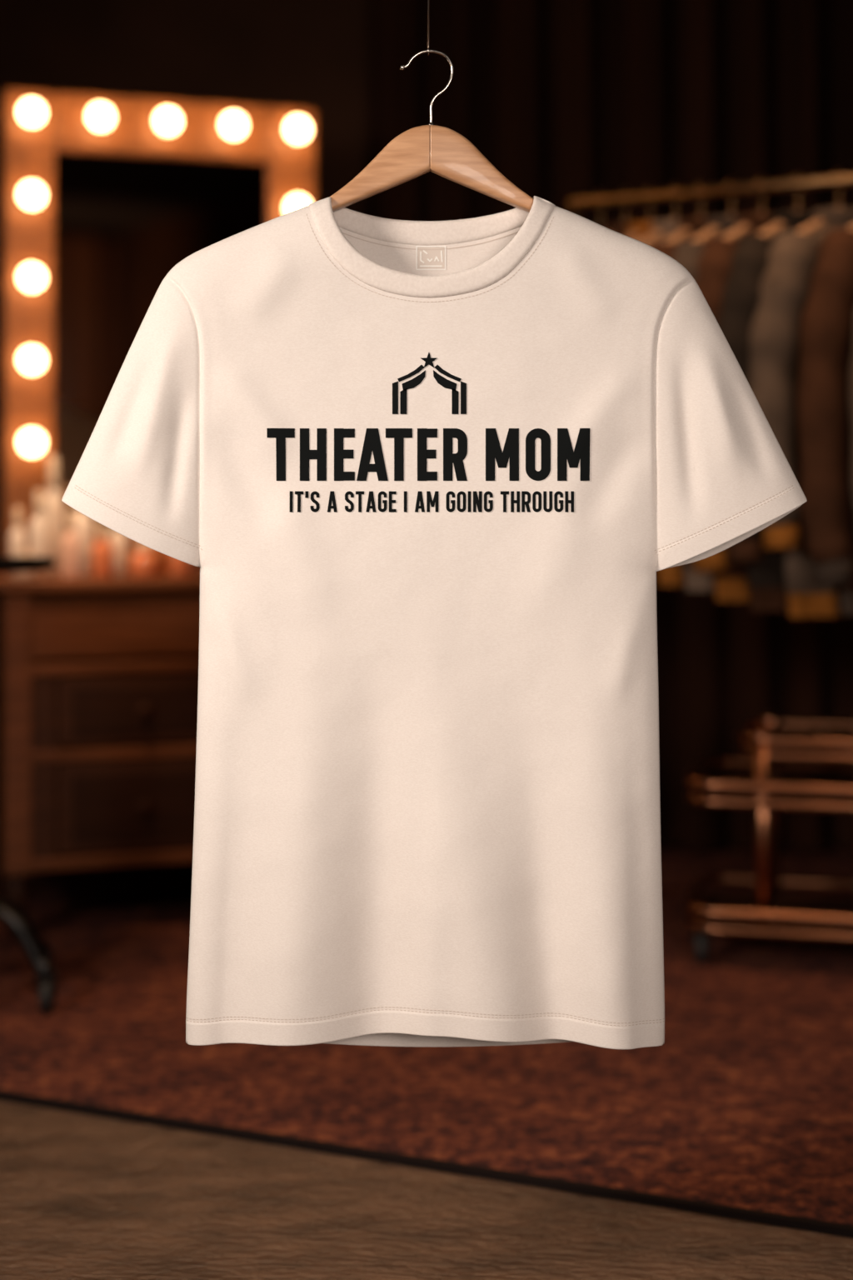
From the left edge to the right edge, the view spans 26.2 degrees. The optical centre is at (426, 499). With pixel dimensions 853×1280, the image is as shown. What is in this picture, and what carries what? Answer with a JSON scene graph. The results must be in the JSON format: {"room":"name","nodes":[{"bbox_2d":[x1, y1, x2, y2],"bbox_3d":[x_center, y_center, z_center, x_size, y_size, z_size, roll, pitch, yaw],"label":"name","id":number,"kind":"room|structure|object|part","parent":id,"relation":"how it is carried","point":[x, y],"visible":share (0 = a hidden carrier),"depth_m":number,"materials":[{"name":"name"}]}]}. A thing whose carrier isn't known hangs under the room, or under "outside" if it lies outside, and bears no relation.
{"room":"backstage room","nodes":[
{"label":"backstage room","id":0,"kind":"room"},
{"bbox_2d":[2,88,315,570],"bbox_3d":[-0.647,-0.411,4.538,0.780,1.174,0.140,0,0,-18],"label":"vanity mirror","id":1,"kind":"object","parent":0,"point":[103,195],"depth_m":4.51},
{"bbox_2d":[0,0,373,555],"bbox_3d":[0.100,-0.375,5.350,4.800,2.750,0.100,0,0,0],"label":"wall","id":2,"kind":"structure","parent":0,"point":[317,55],"depth_m":5.30,"materials":[{"name":"paint"}]},
{"bbox_2d":[0,846,852,1279],"bbox_3d":[0.100,1.050,1.550,4.800,0.100,7.500,0,0,0],"label":"floor","id":3,"kind":"structure","parent":0,"point":[83,1197],"depth_m":2.54,"materials":[{"name":"brown wood"}]},
{"bbox_2d":[0,849,852,1238],"bbox_3d":[0.075,0.994,3.435,4.692,0.012,3.531,0,0,0],"label":"area rug","id":4,"kind":"object","parent":3,"relation":"on","point":[744,1110],"visible":0.62,"depth_m":3.15,"materials":[{"name":"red carpet"}]},
{"bbox_2d":[0,555,57,1013],"bbox_3d":[-0.889,0.552,3.588,0.347,0.874,0.368,0,0,0],"label":"chair leg","id":5,"kind":"object","parent":4,"relation":"on","point":[12,915],"visible":1,"depth_m":3.54,"materials":[{"name":"black metal"}]},
{"bbox_3d":[-0.824,0.854,3.673,0.028,0.135,0.154,0,0,40],"label":"leg","id":6,"kind":"part","parent":5,"relation":"part of","materials":[{"name":"black metal"}]},
{"bbox_3d":[-0.796,0.854,3.564,0.154,0.135,0.028,0,0,22],"label":"leg","id":7,"kind":"part","parent":5,"relation":"part of","materials":[{"name":"black metal"}]},
{"bbox_2d":[0,555,56,572],"bbox_3d":[-0.885,0.127,3.600,0.310,0.023,0.310,0,0,0],"label":"tray","id":8,"kind":"object","parent":5,"relation":"on","point":[7,563],"depth_m":3.53,"materials":[{"name":"black metal"}]},
{"bbox_3d":[-0.779,0.914,3.726,0.034,0.010,0.024,0,0,0],"label":"caster plate","id":9,"kind":"part","parent":5,"relation":"part of","materials":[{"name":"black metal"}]},
{"bbox_3d":[-0.732,0.914,3.538,0.034,0.010,0.024,0,0,0],"label":"caster plate","id":10,"kind":"part","parent":5,"relation":"part of","materials":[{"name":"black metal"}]},
{"bbox_2d":[0,570,199,939],"bbox_3d":[-0.524,0.585,4.458,1.050,0.809,0.494,0,0,-18],"label":"vanity dresser","id":11,"kind":"object","parent":4,"relation":"on","point":[99,676],"visible":0.38,"depth_m":4.16,"materials":[{"name":"brown wood"}]},
{"bbox_3d":[-1.044,0.912,4.509,0.056,0.154,0.056,0,0,-18],"label":"leg","id":12,"kind":"part","parent":11,"relation":"part of","materials":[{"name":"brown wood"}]},
{"bbox_3d":[-0.925,0.525,4.135,0.060,0.630,0.066,0,0,-18],"label":"post","id":13,"kind":"part","parent":11,"relation":"part of","materials":[{"name":"brown wood"}]},
{"bbox_3d":[-0.925,0.912,4.138,0.056,0.154,0.056,0,0,-18],"label":"leg","id":14,"kind":"part","parent":11,"relation":"part of","materials":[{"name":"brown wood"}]},
{"bbox_2d":[9,455,199,579],"bbox_3d":[-0.583,0.038,4.372,0.805,0.283,0.198,0,0,-18],"label":"bottles","id":15,"kind":"object","parent":11,"relation":"on","point":[76,552],"visible":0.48,"depth_m":4.30,"materials":[{"name":"beige"}]},
{"bbox_2d":[9,524,26,576],"bbox_3d":[-0.964,0.117,4.325,0.040,0.125,0.040,0,0,-18],"label":"bottle","id":16,"kind":"object","parent":15,"relation":"on","point":[17,538],"depth_m":4.31,"materials":[{"name":"beige"}]},
{"bbox_2d":[12,570,39,579],"bbox_3d":[-0.917,0.156,4.193,0.060,0.047,0.060,0,0,-18],"label":"bottle","id":17,"kind":"object","parent":15,"relation":"on","point":[33,574],"depth_m":4.17,"materials":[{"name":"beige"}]},
{"bbox_2d":[29,511,48,577],"bbox_3d":[-0.899,0.102,4.251,0.044,0.156,0.044,0,0,-18],"label":"bottle","id":18,"kind":"object","parent":15,"relation":"on","point":[38,530],"depth_m":4.23,"materials":[{"name":"beige"}]},
{"bbox_2d":[42,485,64,576],"bbox_3d":[-0.882,0.070,4.330,0.052,0.218,0.052,0,0,-18],"label":"bottle","id":19,"kind":"object","parent":15,"relation":"on","point":[53,512],"depth_m":4.31,"materials":[{"name":"beige"}]},
{"bbox_2d":[62,528,79,577],"bbox_3d":[-0.823,0.121,4.244,0.040,0.117,0.040,0,0,-18],"label":"bottle","id":20,"kind":"object","parent":15,"relation":"on","point":[71,542],"depth_m":4.23,"materials":[{"name":"brown"}]},
{"bbox_2d":[74,510,94,575],"bbox_3d":[-0.821,0.098,4.370,0.056,0.164,0.056,0,0,-18],"label":"bottle","id":21,"kind":"object","parent":15,"relation":"on","point":[84,528],"depth_m":4.35,"materials":[{"name":"beige"}]},
{"bbox_2d":[91,537,113,577],"bbox_3d":[-0.758,0.133,4.286,0.050,0.094,0.050,0,0,-18],"label":"bottle","id":22,"kind":"object","parent":15,"relation":"on","point":[102,550],"depth_m":4.27,"materials":[{"name":"orange glass"}]},
{"bbox_2d":[108,530,128,575],"bbox_3d":[-0.733,0.121,4.357,0.048,0.117,0.048,0,0,-18],"label":"bottle","id":23,"kind":"object","parent":15,"relation":"on","point":[120,542],"depth_m":4.34,"materials":[{"name":"beige"}]},
{"bbox_2d":[130,550,159,577],"bbox_3d":[-0.661,0.148,4.296,0.068,0.062,0.068,0,0,-18],"label":"bottle","id":24,"kind":"object","parent":15,"relation":"on","point":[142,563],"depth_m":4.27,"materials":[{"name":"orange glass"}]},
{"bbox_2d":[150,549,164,574],"bbox_3d":[-0.653,0.133,4.403,0.048,0.094,0.048,0,0,-18],"label":"bottle","id":25,"kind":"object","parent":15,"relation":"on","point":[162,557],"depth_m":4.39,"materials":[{"name":"orange glass"}]},
{"bbox_2d":[169,556,192,575],"bbox_3d":[-0.581,0.141,4.342,0.056,0.078,0.056,0,0,-18],"label":"bottle","id":26,"kind":"object","parent":15,"relation":"on","point":[177,567],"depth_m":4.32,"materials":[{"name":"orange glass"}]},
{"bbox_2d":[192,565,199,574],"bbox_3d":[-0.568,0.125,4.430,0.044,0.109,0.044,0,0,-18],"label":"bottle","id":27,"kind":"object","parent":15,"relation":"on","point":[196,570],"depth_m":4.41,"materials":[{"name":"brown"}]},
{"bbox_3d":[-0.463,0.578,4.267,0.960,0.026,0.034,0,0,-18],"label":"rail","id":28,"kind":"part","parent":11,"relation":"part of","materials":[{"name":"brown wood"}]},
{"bbox_3d":[-0.463,0.383,4.267,0.960,0.026,0.034,0,0,-18],"label":"rail","id":29,"kind":"part","parent":11,"relation":"part of","materials":[{"name":"brown wood"}]},
{"bbox_3d":[-0.513,0.292,4.423,0.930,0.136,0.348,0,0,-18],"label":"drawer wide","id":30,"kind":"part","parent":11,"relation":"part of","materials":[{"name":"brown wood"}]},
{"bbox_3d":[-0.700,0.698,4.351,0.380,0.208,0.330,0,0,-18],"label":"drawer","id":31,"kind":"part","parent":11,"relation":"part of","materials":[{"name":"brown wood"}]},
{"bbox_3d":[-0.700,0.478,4.351,0.380,0.158,0.330,0,0,-18],"label":"drawer","id":32,"kind":"part","parent":11,"relation":"part of","materials":[{"name":"brown wood"}]},
{"bbox_3d":[-0.649,0.698,4.193,0.320,0.155,0.007,0,0,-18],"label":"drawer panel","id":33,"kind":"part","parent":11,"relation":"part of","materials":[{"name":"brown wood"}]},
{"bbox_3d":[-0.649,0.477,4.193,0.320,0.105,0.007,0,0,-18],"label":"drawer panel","id":34,"kind":"part","parent":11,"relation":"part of","materials":[{"name":"brown wood"}]},
{"bbox_3d":[-0.644,0.698,4.176,0.028,0.028,0.030,0,0,-18],"label":"knob","id":35,"kind":"part","parent":11,"relation":"part of","materials":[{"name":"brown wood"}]},
{"bbox_3d":[-0.644,0.477,4.176,0.028,0.028,0.030,0,0,-18],"label":"knob","id":36,"kind":"part","parent":11,"relation":"part of","materials":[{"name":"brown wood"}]},
{"bbox_2d":[373,0,852,850],"bbox_3d":[1.135,-0.350,5.120,2.570,2.640,0.126,0,0,0],"label":"stage curtain","id":37,"kind":"object","parent":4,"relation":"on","point":[566,99],"visible":0.3,"depth_m":5.12,"materials":[{"name":"fabric"}]},
{"bbox_2d":[569,174,852,216],"bbox_3d":[0.863,0.146,3.940,1.202,1.686,0.530,0,0,28],"label":"clothes rack","id":38,"kind":"object","parent":4,"relation":"on","point":[577,203],"visible":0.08,"depth_m":4.05,"materials":[{"name":"brown wood"}]},
{"bbox_3d":[0.345,0.090,4.210,0.025,1.559,0.025,0,0,28],"label":"post","id":39,"kind":"part","parent":38,"relation":"part of","materials":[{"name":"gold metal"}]},
{"bbox_2d":[595,170,852,617],"bbox_3d":[0.845,-0.226,3.944,1.198,0.961,0.547,0,0,28],"label":"hanging garments","id":40,"kind":"object","parent":38,"relation":"hanging from","point":[778,287],"visible":0.48,"depth_m":3.78,"materials":[{"name":"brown fabric"}]},
{"bbox_3d":[0.505,-0.580,4.127,0.020,0.099,0.348,0,0,38],"label":"hanger arm","id":41,"kind":"part","parent":40,"relation":"part of","materials":[{"name":"brown wood"}]},
{"bbox_3d":[0.558,-0.580,4.099,0.020,0.099,0.348,0,0,42],"label":"hanger arm","id":42,"kind":"part","parent":40,"relation":"part of","materials":[{"name":"brown wood"}]},
{"bbox_3d":[0.611,-0.580,4.071,0.020,0.099,0.348,0,0,40],"label":"hanger arm","id":43,"kind":"part","parent":40,"relation":"part of","materials":[{"name":"brown wood"}]},
{"bbox_3d":[0.673,-0.580,4.039,0.020,0.099,0.348,0,0,44],"label":"hanger arm","id":44,"kind":"part","parent":40,"relation":"part of","materials":[{"name":"brown wood"}]},
{"bbox_3d":[0.735,-0.580,4.006,0.348,0.099,0.020,0,0,-44],"label":"hanger arm","id":45,"kind":"part","parent":40,"relation":"part of","materials":[{"name":"brown wood"}]},
{"bbox_3d":[0.806,-0.580,3.969,0.348,0.099,0.020,0,0,-42],"label":"hanger arm","id":46,"kind":"part","parent":40,"relation":"part of","materials":[{"name":"brown wood"}]},
{"bbox_3d":[0.886,-0.580,3.928,0.348,0.099,0.020,0,0,-38],"label":"hanger arm","id":47,"kind":"part","parent":40,"relation":"part of","materials":[{"name":"brown wood"}]},
{"bbox_2d":[685,713,852,963],"bbox_3d":[0.835,0.729,4.016,0.511,0.522,0.382,0,0,14],"label":"rolling cart","id":48,"kind":"object","parent":4,"relation":"on","point":[766,911],"visible":1,"depth_m":3.89,"materials":[{"name":"brown wood"}]},
{"bbox_3d":[0.716,0.713,3.891,0.038,0.405,0.038,0,0,14],"label":"post","id":49,"kind":"part","parent":48,"relation":"part of","materials":[{"name":"orange metal"}]},
{"bbox_3d":[0.835,0.605,4.016,0.511,0.022,0.382,0,0,14],"label":"rail","id":50,"kind":"part","parent":48,"relation":"part of","materials":[{"name":"orange metal"}]},
{"bbox_3d":[0.835,0.875,4.016,0.511,0.022,0.382,0,0,14],"label":"rail","id":51,"kind":"part","parent":48,"relation":"part of","materials":[{"name":"brown wood"}]},
{"bbox_3d":[0.835,0.640,4.016,0.508,0.018,0.378,0,0,14],"label":"rail","id":52,"kind":"part","parent":48,"relation":"part of","materials":[{"name":"brown wood"}]},
{"bbox_3d":[0.835,0.910,4.016,0.508,0.018,0.378,0,0,14],"label":"rail","id":53,"kind":"part","parent":48,"relation":"part of","materials":[{"name":"orange metal"}]},
{"bbox_3d":[0.788,0.713,4.183,0.038,0.405,0.038,0,0,14],"label":"post","id":54,"kind":"part","parent":48,"relation":"part of","materials":[{"name":"orange metal"}]},
{"bbox_2d":[697,774,852,803],"bbox_3d":[0.835,0.637,4.016,0.450,0.012,0.320,0,0,14],"label":"shelf","id":55,"kind":"object","parent":48,"relation":"attached to","point":[704,793],"depth_m":3.95,"materials":[{"name":"brown wood"}]},
{"bbox_2d":[698,890,852,932],"bbox_3d":[0.835,0.907,4.016,0.450,0.012,0.320,0,0,14],"label":"shelf","id":56,"kind":"object","parent":48,"relation":"attached to","point":[818,903],"depth_m":4.07,"materials":[{"name":"brown wood"}]},
{"bbox_3d":[0.888,0.510,4.003,0.402,0.022,0.342,0,0,14],"label":"rail","id":57,"kind":"part","parent":48,"relation":"part of","materials":[{"name":"orange metal"}]},
{"bbox_3d":[0.888,0.540,4.003,0.396,0.016,0.336,0,0,14],"label":"rail","id":58,"kind":"part","parent":48,"relation":"part of","materials":[{"name":"brown wood"}]},
{"bbox_2d":[750,733,852,754],"bbox_3d":[0.888,0.537,4.003,0.340,0.012,0.280,0,0,14],"label":"shelf","id":59,"kind":"object","parent":48,"relation":"attached to","point":[790,749],"depth_m":3.91,"materials":[{"name":"brown wood"}]},
{"bbox_2d":[61,195,807,1049],"bbox_3d":[0.009,0.151,2.194,0.894,1.032,0.096,0,0,0],"label":"t-shirt","id":60,"kind":"object","parent":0,"point":[429,485],"visible":0.99,"depth_m":2.17,"materials":[{"name":"fabric"}]},
{"bbox_2d":[267,352,590,512],"bbox_3d":[0.003,-0.081,2.166,0.381,0.190,0.007,0,0,0],"label":"print","id":61,"kind":"object","parent":60,"relation":"attached to","point":[347,432],"depth_m":2.17,"materials":[{"name":"black paint"}]},
{"bbox_3d":[0.100,-1.800,1.550,4.800,0.100,7.500,0,0,0],"label":"ceiling","id":62,"kind":"structure","parent":0,"visible":0},
{"bbox_2d":[427,0,429,55],"bbox_3d":[0.003,-1.142,2.200,0.002,1.216,0.010,0,0,0],"label":"wire","id":63,"kind":"object","parent":62,"relation":"hanging from","point":[428,1],"visible":1,"depth_m":2.20,"materials":[{"name":"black metal"}]},
{"bbox_2d":[329,49,534,212],"bbox_3d":[0.005,-0.413,2.204,0.470,0.255,0.034,0,0,2],"label":"clothes hanger","id":64,"kind":"object","parent":63,"relation":"hanging from","point":[406,157],"visible":0.88,"depth_m":2.19,"materials":[{"name":"brown wood"}]},
{"bbox_3d":[-0.113,-0.367,2.205,0.235,0.163,0.026,0,0,2],"label":"arm","id":65,"kind":"part","parent":64,"relation":"part of","materials":[{"name":"brown wood"}]},
{"bbox_3d":[0.122,-0.367,2.205,0.235,0.163,0.026,0,0,-2],"label":"arm","id":66,"kind":"part","parent":64,"relation":"part of","materials":[{"name":"brown wood"}]}
]}

